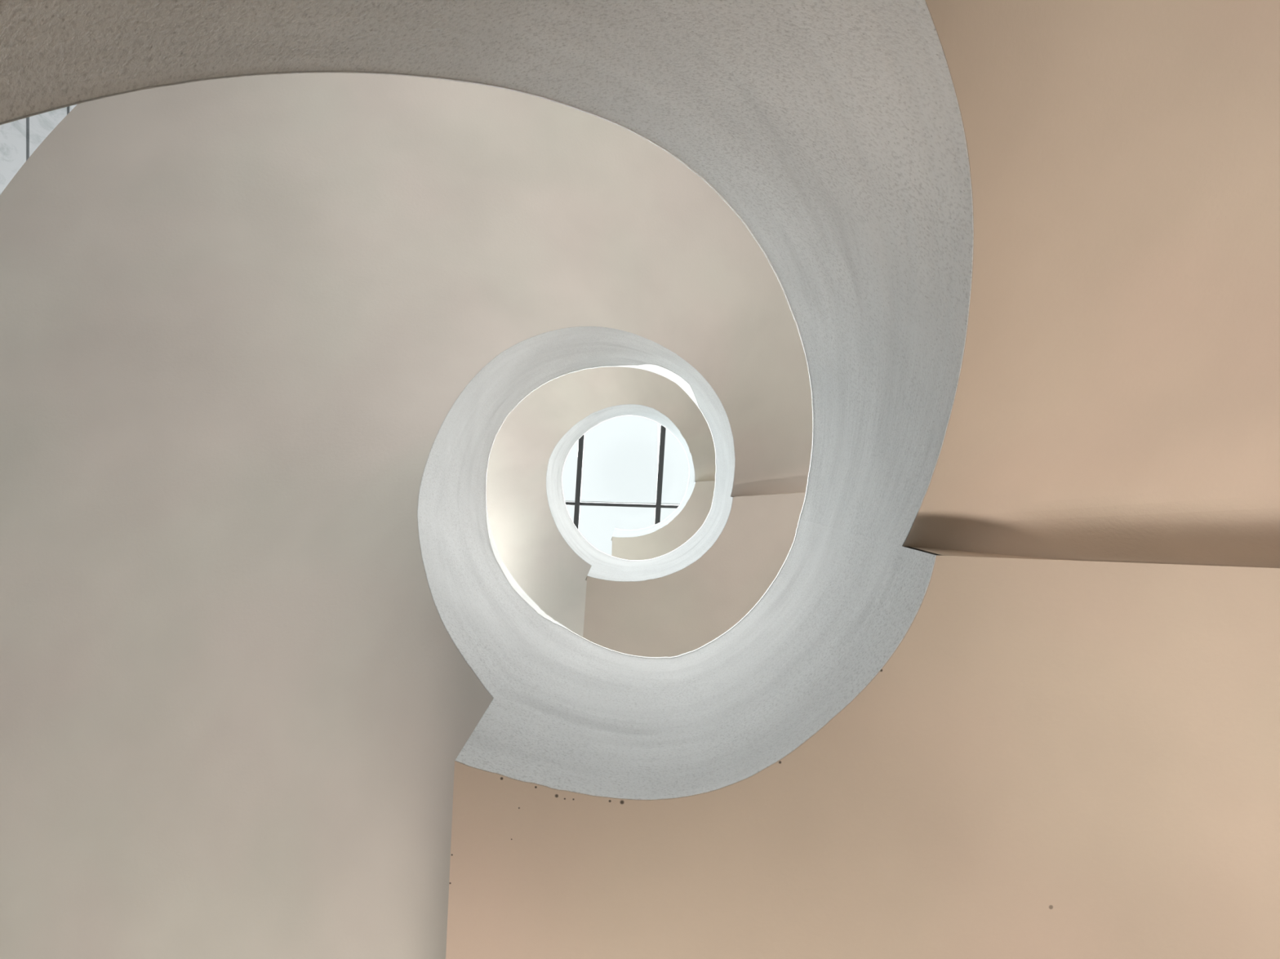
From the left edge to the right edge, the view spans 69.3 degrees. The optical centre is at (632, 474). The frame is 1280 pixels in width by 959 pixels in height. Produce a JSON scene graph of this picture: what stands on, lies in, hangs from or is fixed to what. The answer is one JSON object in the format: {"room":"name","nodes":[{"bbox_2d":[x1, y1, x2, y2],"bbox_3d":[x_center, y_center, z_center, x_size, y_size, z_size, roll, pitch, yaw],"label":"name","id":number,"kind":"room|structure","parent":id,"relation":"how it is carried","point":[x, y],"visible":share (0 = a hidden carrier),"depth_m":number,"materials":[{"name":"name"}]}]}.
{"room":"spiral stairwell","nodes":[
{"label":"spiral stairwell","id":0,"kind":"room"},
{"bbox_2d":[0,104,76,195],"bbox_3d":[-4.125,0.000,6.250,0.250,14.700,14.000,0,-90,0],"label":"wall","id":1,"kind":"structure","parent":0,"point":[19,139],"depth_m":6.06,"materials":[{"name":"stone"}]},
{"bbox_2d":[0,0,1279,958],"bbox_3d":[0.000,0.000,5.344,5.800,12.377,5.800,0,-90,0],"label":"spiral staircase","id":2,"kind":"structure","parent":0,"point":[953,631],"depth_m":2.25,"materials":[{"name":"paint"}]},
{"bbox_3d":[0.000,0.000,13.750,18.000,0.300,18.000,0,-90,0],"label":"ceiling","id":3,"kind":"structure","parent":0,"visible":0},
{"bbox_2d":[564,424,679,529],"bbox_3d":[0.000,0.000,13.540,7.401,0.160,8.405,0,-90,0],"label":"window","id":4,"kind":"structure","parent":3,"relation":"attached to","point":[577,503],"depth_m":13.46,"materials":[{"name":"black metal"}]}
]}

